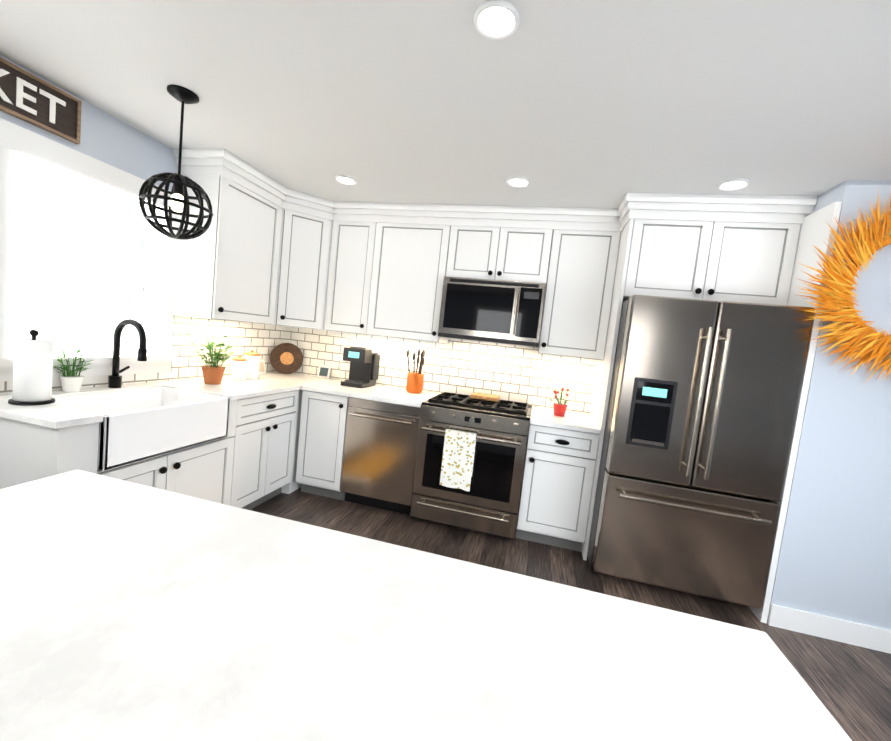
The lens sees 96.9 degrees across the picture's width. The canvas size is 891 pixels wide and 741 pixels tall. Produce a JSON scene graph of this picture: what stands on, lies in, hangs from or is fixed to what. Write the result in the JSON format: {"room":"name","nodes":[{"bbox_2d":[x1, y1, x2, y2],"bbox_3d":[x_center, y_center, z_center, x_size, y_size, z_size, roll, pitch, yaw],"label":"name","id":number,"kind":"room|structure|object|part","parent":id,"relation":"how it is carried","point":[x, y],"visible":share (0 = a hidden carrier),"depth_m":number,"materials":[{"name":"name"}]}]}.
{"room":"kitchen","nodes":[
{"label":"kitchen","id":0,"kind":"room"},
{"bbox_2d":[0,55,272,394],"bbox_3d":[-2.328,-0.162,1.204,0.150,2.440,5.900,7,5,13],"label":"wall","id":1,"kind":"structure","parent":0,"point":[107,138],"depth_m":2.23,"materials":[{"name":"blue paint"}]},
{"bbox_2d":[0,57,81,143],"bbox_3d":[-2.001,-1.259,1.609,0.028,0.213,0.890,7,5,13],"label":"sign","id":2,"kind":"object","parent":1,"relation":"attached to","point":[28,97],"visible":0.98,"depth_m":1.87,"materials":[{"name":"brown wood"}]},
{"bbox_2d":[0,118,177,381],"bbox_3d":[-1.992,-0.562,2.241,0.170,1.185,0.960,7,5,13],"label":"window unit","id":3,"kind":"structure","parent":1,"relation":"in","point":[83,283],"depth_m":2.18,"materials":[{"name":"white glass"}]},
{"bbox_2d":[0,315,284,394],"bbox_3d":[-1.873,-0.158,2.788,0.008,0.455,2.297,7,5,13],"label":"backsplash","id":4,"kind":"structure","parent":1,"relation":"attached to","point":[263,340],"depth_m":2.94,"materials":[{"name":"tile"}]},
{"bbox_2d":[173,175,281,324],"bbox_3d":[-1.562,-0.847,2.904,0.384,0.960,0.608,7,5,13],"label":"upper cabinet","id":5,"kind":"object","parent":1,"relation":"attached to","point":[226,265],"visible":0.9,"depth_m":2.69,"materials":[{"name":"white wood"}]},
{"bbox_2d":[272,209,332,329],"bbox_3d":[-1.298,-0.863,3.477,0.627,0.960,0.627,7,5,13],"label":"upper cabinet","id":6,"kind":"object","parent":1,"relation":"attached to","point":[303,269],"visible":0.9,"depth_m":3.27,"materials":[{"name":"white wood"}]},
{"bbox_2d":[0,0,890,208],"bbox_3d":[0.875,-1.038,0.383,6.500,0.100,5.900,7,5,13],"label":"ceiling","id":7,"kind":"structure","parent":0,"point":[610,104],"depth_m":1.64,"materials":[{"name":"white paint"}]},
{"bbox_2d":[138,84,212,239],"bbox_3d":[-1.294,-0.991,1.921,0.306,0.686,0.306,7,5,13],"label":"pendant light","id":8,"kind":"object","parent":7,"relation":"hanging from","point":[178,199],"visible":1,"depth_m":1.90,"materials":[{"name":"black metal"}]},
{"bbox_2d":[335,175,356,184],"bbox_3d":[-0.698,-1.349,2.767,0.135,0.042,0.142,4,5,-23],"label":"recessed light","id":9,"kind":"object","parent":7,"relation":"in","point":[343,179],"depth_m":2.77,"materials":[{"name":"white plastic"}]},
{"bbox_2d":[473,0,519,39],"bbox_3d":[0.167,-1.141,1.272,0.139,0.042,0.135,2,6,-41],"label":"recessed light","id":10,"kind":"object","parent":7,"relation":"in","point":[497,17],"depth_m":1.27,"materials":[{"name":"white plastic"}]},
{"bbox_2d":[506,176,529,187],"bbox_3d":[0.462,-1.204,2.494,0.142,0.042,0.135,4,5,-23],"label":"recessed light","id":11,"kind":"object","parent":7,"relation":"in","point":[517,182],"depth_m":2.50,"materials":[{"name":"white plastic"}]},
{"bbox_2d":[717,178,749,190],"bbox_3d":[1.621,-1.059,2.220,0.142,0.042,0.135,4,5,-23],"label":"recessed light","id":12,"kind":"object","parent":7,"relation":"in","point":[739,183],"depth_m":2.22,"materials":[{"name":"white plastic"}]},
{"bbox_2d":[295,292,596,414],"bbox_3d":[1.489,0.087,3.254,6.350,2.440,0.150,7,5,13],"label":"wall","id":13,"kind":"structure","parent":0,"point":[538,349],"depth_m":3.33,"materials":[{"name":"grey paint"}]},
{"bbox_2d":[324,221,450,342],"bbox_3d":[-0.468,-0.769,3.406,1.028,0.960,0.384,7,5,13],"label":"upper cabinet","id":14,"kind":"object","parent":13,"relation":"attached to","point":[385,279],"visible":0.85,"depth_m":3.26,"materials":[{"name":"white wood"}]},
{"bbox_2d":[284,326,596,413],"bbox_3d":[-0.187,-0.084,3.570,2.910,0.545,0.008,7,5,13],"label":"backsplash","id":15,"kind":"structure","parent":13,"relation":"attached to","point":[522,374],"depth_m":3.48,"materials":[{"name":"tile"}]},
{"bbox_2d":[446,226,552,285],"bbox_3d":[0.437,-0.918,3.179,0.784,0.438,0.384,7,5,13],"label":"upper cabinet","id":16,"kind":"object","parent":13,"relation":"attached to","point":[505,254],"visible":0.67,"depth_m":3.03,"materials":[{"name":"white wood"}]},
{"bbox_2d":[438,277,545,346],"bbox_3d":[0.379,-0.463,3.177,0.780,0.468,0.444,7,5,13],"label":"microwave","id":17,"kind":"object","parent":16,"relation":"attached to","point":[500,311],"visible":1,"depth_m":3.00,"materials":[{"name":"grey metal"}]},
{"bbox_2d":[538,229,620,360],"bbox_3d":[1.017,-0.584,3.056,0.470,0.960,0.384,7,5,13],"label":"upper cabinet","id":18,"kind":"object","parent":13,"relation":"attached to","point":[579,290],"visible":0.9,"depth_m":2.92,"materials":[{"name":"white wood"}]},
{"bbox_2d":[623,219,800,304],"bbox_3d":[1.698,-0.703,2.735,0.914,0.530,0.674,7,5,13],"label":"upper cabinet","id":19,"kind":"object","parent":13,"relation":"attached to","point":[734,261],"visible":0.83,"depth_m":2.44,"materials":[{"name":"white wood"}]},
{"bbox_2d":[251,488,890,740],"bbox_3d":[0.606,1.481,0.578,6.500,0.100,5.900,7,5,13],"label":"floor","id":20,"kind":"structure","parent":0,"point":[849,685],"depth_m":2.44,"materials":[{"name":"brown wood"}]},
{"bbox_2d":[0,319,236,504],"bbox_3d":[-1.754,0.387,2.150,0.654,1.327,0.970,7,5,13],"label":"base cabinet","id":21,"kind":"object","parent":20,"relation":"on","point":[173,440],"visible":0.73,"depth_m":2.05,"materials":[{"name":"white wood"}]},
{"bbox_2d":[0,372,337,428],"bbox_3d":[-1.583,0.123,2.741,0.634,0.034,2.274,7,5,13],"label":"countertop","id":22,"kind":"structure","parent":21,"relation":"on","point":[52,416],"depth_m":2.46,"materials":[{"name":"white stone"}]},
{"bbox_2d":[8,329,54,404],"bbox_3d":[-1.870,-0.020,1.791,0.150,0.334,0.150,7,5,13],"label":"paper towel holder","id":23,"kind":"object","parent":22,"relation":"on","point":[32,368],"visible":1,"depth_m":1.75,"materials":[{"name":"white paper"}]},
{"bbox_2d":[52,348,92,391],"bbox_3d":[-1.979,-0.006,2.095,0.128,0.237,0.166,7,5,13],"label":"potted plant","id":24,"kind":"object","parent":22,"relation":"on","point":[73,381],"visible":0.98,"depth_m":2.09,"materials":[{"name":"white ceramic"}]},
{"bbox_2d":[108,319,147,388],"bbox_3d":[-1.826,-0.094,2.307,0.242,0.411,0.108,7,5,13],"label":"faucet","id":25,"kind":"object","parent":22,"relation":"on","point":[115,380],"depth_m":2.28,"materials":[{"name":"black metal"}]},
{"bbox_2d":[186,333,238,384],"bbox_3d":[-1.624,-0.080,2.795,0.337,0.351,0.340,7,5,13],"label":"potted plant","id":26,"kind":"object","parent":22,"relation":"on","point":[213,374],"visible":1,"depth_m":2.76,"materials":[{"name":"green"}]},
{"bbox_2d":[231,355,246,380],"bbox_3d":[-1.615,-0.024,3.089,0.103,0.196,0.103,7,5,13],"label":"canister","id":27,"kind":"object","parent":22,"relation":"on","point":[238,372],"visible":1,"depth_m":3.05,"materials":[{"name":"white ceramic"}]},
{"bbox_2d":[244,350,260,379],"bbox_3d":[-1.581,-0.051,3.219,0.124,0.236,0.124,7,5,13],"label":"canister","id":28,"kind":"object","parent":22,"relation":"on","point":[252,357],"visible":0.96,"depth_m":3.17,"materials":[{"name":"white ceramic"}]},
{"bbox_2d":[259,360,265,373],"bbox_3d":[-1.665,-0.029,3.523,0.039,0.130,0.150,7,5,13],"label":"frame","id":29,"kind":"object","parent":22,"relation":"on","point":[262,369],"visible":0.54,"depth_m":3.56,"materials":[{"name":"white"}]},
{"bbox_2d":[270,343,302,373],"bbox_3d":[-1.499,-0.114,3.731,0.296,0.296,0.055,3,5,-32],"label":"cutting board","id":30,"kind":"object","parent":22,"relation":"on","point":[286,358],"visible":0.98,"depth_m":3.72,"materials":[{"name":"brown wood"}]},
{"bbox_2d":[317,365,330,378],"bbox_3d":[-1.153,0.012,3.753,0.120,0.120,0.037,7,5,13],"label":"frame","id":31,"kind":"object","parent":22,"relation":"on","point":[323,371],"visible":0.93,"depth_m":3.75,"materials":[{"name":"white"}]},
{"bbox_2d":[230,390,298,509],"bbox_3d":[-1.585,0.568,2.960,0.654,0.880,0.665,7,5,13],"label":"base cabinet","id":32,"kind":"object","parent":20,"relation":"on","point":[264,444],"visible":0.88,"depth_m":2.85,"materials":[{"name":"white wood"}]},
{"bbox_2d":[281,389,302,493],"bbox_3d":[-1.461,0.533,3.591,0.597,0.880,0.622,7,5,13],"label":"base cabinet","id":33,"kind":"object","parent":20,"relation":"on","point":[293,485],"visible":0.07,"depth_m":3.27,"materials":[{"name":"white wood"}]},
{"bbox_2d":[296,390,348,500],"bbox_3d":[-0.936,0.600,3.451,0.402,0.880,0.654,7,5,13],"label":"base cabinet","id":34,"kind":"object","parent":20,"relation":"on","point":[321,442],"visible":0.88,"depth_m":3.18,"materials":[{"name":"white wood"}]},
{"bbox_2d":[301,380,437,407],"bbox_3d":[-0.593,0.183,3.348,1.004,0.035,0.634,7,5,13],"label":"countertop","id":35,"kind":"structure","parent":34,"relation":"on","point":[393,395],"depth_m":3.15,"materials":[{"name":"white stone"}]},
{"bbox_2d":[341,346,379,387],"bbox_3d":[-0.742,-0.036,3.483,0.225,0.345,0.282,7,5,13],"label":"coffee maker","id":36,"kind":"object","parent":35,"relation":"on","point":[364,368],"visible":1,"depth_m":3.46,"materials":[{"name":"black plastic"}]},
{"bbox_2d":[406,349,424,392],"bbox_3d":[-0.261,0.000,3.440,0.177,0.382,0.182,7,5,13],"label":"utensil crock","id":37,"kind":"object","parent":35,"relation":"on","point":[415,380],"visible":1,"depth_m":3.38,"materials":[{"name":"orange ceramic"}]},
{"bbox_2d":[340,397,420,514],"bbox_3d":[-0.451,0.662,3.327,0.603,0.878,0.673,7,5,13],"label":"dishwasher","id":38,"kind":"object","parent":20,"relation":"on","point":[380,453],"visible":0.6,"depth_m":3.05,"materials":[{"name":"grey metal"}]},
{"bbox_2d":[0,470,851,740],"bbox_3d":[-0.403,0.867,0.410,1.680,0.930,1.120,7,5,13],"label":"kitchen island","id":39,"kind":"object","parent":20,"relation":"on","point":[130,611],"visible":1,"depth_m":0.60,"materials":[{"name":"white stone"}]},
{"bbox_2d":[410,392,531,539],"bbox_3d":[0.225,0.695,3.134,0.790,0.985,0.732,7,5,13],"label":"range","id":40,"kind":"object","parent":20,"relation":"on","point":[470,460],"visible":1,"depth_m":2.83,"materials":[{"name":"grey metal"}]},
{"bbox_2d":[439,428,476,491],"bbox_3d":[0.090,0.636,2.813,0.220,0.410,0.050,7,5,13],"label":"towel","id":41,"kind":"object","parent":40,"relation":"hanging from","point":[459,446],"depth_m":2.79,"materials":[{"name":"white fabric"}]},
{"bbox_2d":[516,424,598,551],"bbox_3d":[0.838,0.821,3.033,0.465,0.880,0.654,7,5,13],"label":"base cabinet","id":42,"kind":"object","parent":20,"relation":"on","point":[558,474],"visible":0.98,"depth_m":2.76,"materials":[{"name":"white wood"}]},
{"bbox_2d":[530,407,600,433],"bbox_3d":[0.887,0.368,2.999,0.465,0.035,0.634,7,5,13],"label":"countertop","id":43,"kind":"structure","parent":42,"relation":"on","point":[574,421],"depth_m":2.81,"materials":[{"name":"white stone"}]},
{"bbox_2d":[549,387,569,416],"bbox_3d":[0.875,0.236,3.029,0.166,0.217,0.176,7,5,13],"label":"potted plant","id":44,"kind":"object","parent":43,"relation":"on","point":[559,409],"visible":1,"depth_m":3.00,"materials":[{"name":"red"}]},
{"bbox_2d":[581,219,633,559],"bbox_3d":[1.154,0.132,2.929,0.022,2.330,0.637,7,5,13],"label":"panel","id":45,"kind":"object","parent":20,"relation":"on","point":[601,390],"visible":0.57,"depth_m":2.68,"materials":[{"name":"white wood"}]},
{"bbox_2d":[587,294,814,608],"bbox_3d":[1.534,0.470,2.662,0.910,1.780,0.957,7,5,13],"label":"refrigerator","id":46,"kind":"object","parent":20,"relation":"on","point":[704,395],"visible":0.94,"depth_m":2.26,"materials":[{"name":"grey metal"}]},
{"bbox_3d":[1.454,0.280,2.221,0.770,1.032,0.083,7,5,13],"label":"handle","id":47,"kind":"part","parent":46,"relation":"part of","materials":[{"name":"silver metal"}]},
{"bbox_2d":[748,202,841,622],"bbox_3d":[2.033,0.252,2.586,0.030,2.330,0.902,7,5,13],"label":"panel","id":48,"kind":"object","parent":20,"relation":"on","point":[815,230],"visible":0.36,"depth_m":2.18,"materials":[{"name":"white wood"}]},
{"bbox_2d":[767,180,890,629],"bbox_3d":[2.785,0.291,2.405,1.509,2.440,0.902,7,5,13],"label":"wall","id":49,"kind":"structure","parent":0,"point":[834,559],"depth_m":2.11,"materials":[{"name":"blue paint"}]},
{"bbox_2d":[172,148,817,231],"bbox_3d":[0.253,-1.163,2.746,3.885,0.144,1.287,7,5,13],"label":"crown molding","id":50,"kind":"structure","parent":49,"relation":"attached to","point":[784,209],"depth_m":2.80,"materials":[{"name":"white wood"}]},
{"bbox_2d":[767,604,890,653],"bbox_3d":[2.554,1.464,2.049,1.509,0.120,0.014,7,5,13],"label":"baseboard","id":51,"kind":"structure","parent":49,"relation":"attached to","point":[839,630],"depth_m":2.14,"materials":[{"name":"white"}]},
{"bbox_2d":[795,190,890,381],"bbox_3d":[2.318,-0.414,1.932,1.060,1.078,0.151,7,5,13],"label":"wreath","id":52,"kind":"object","parent":49,"relation":"attached to","point":[836,298],"visible":0.98,"depth_m":2.01,"materials":[{"name":"dried grass"},{"name":"feathers"}]}
]}

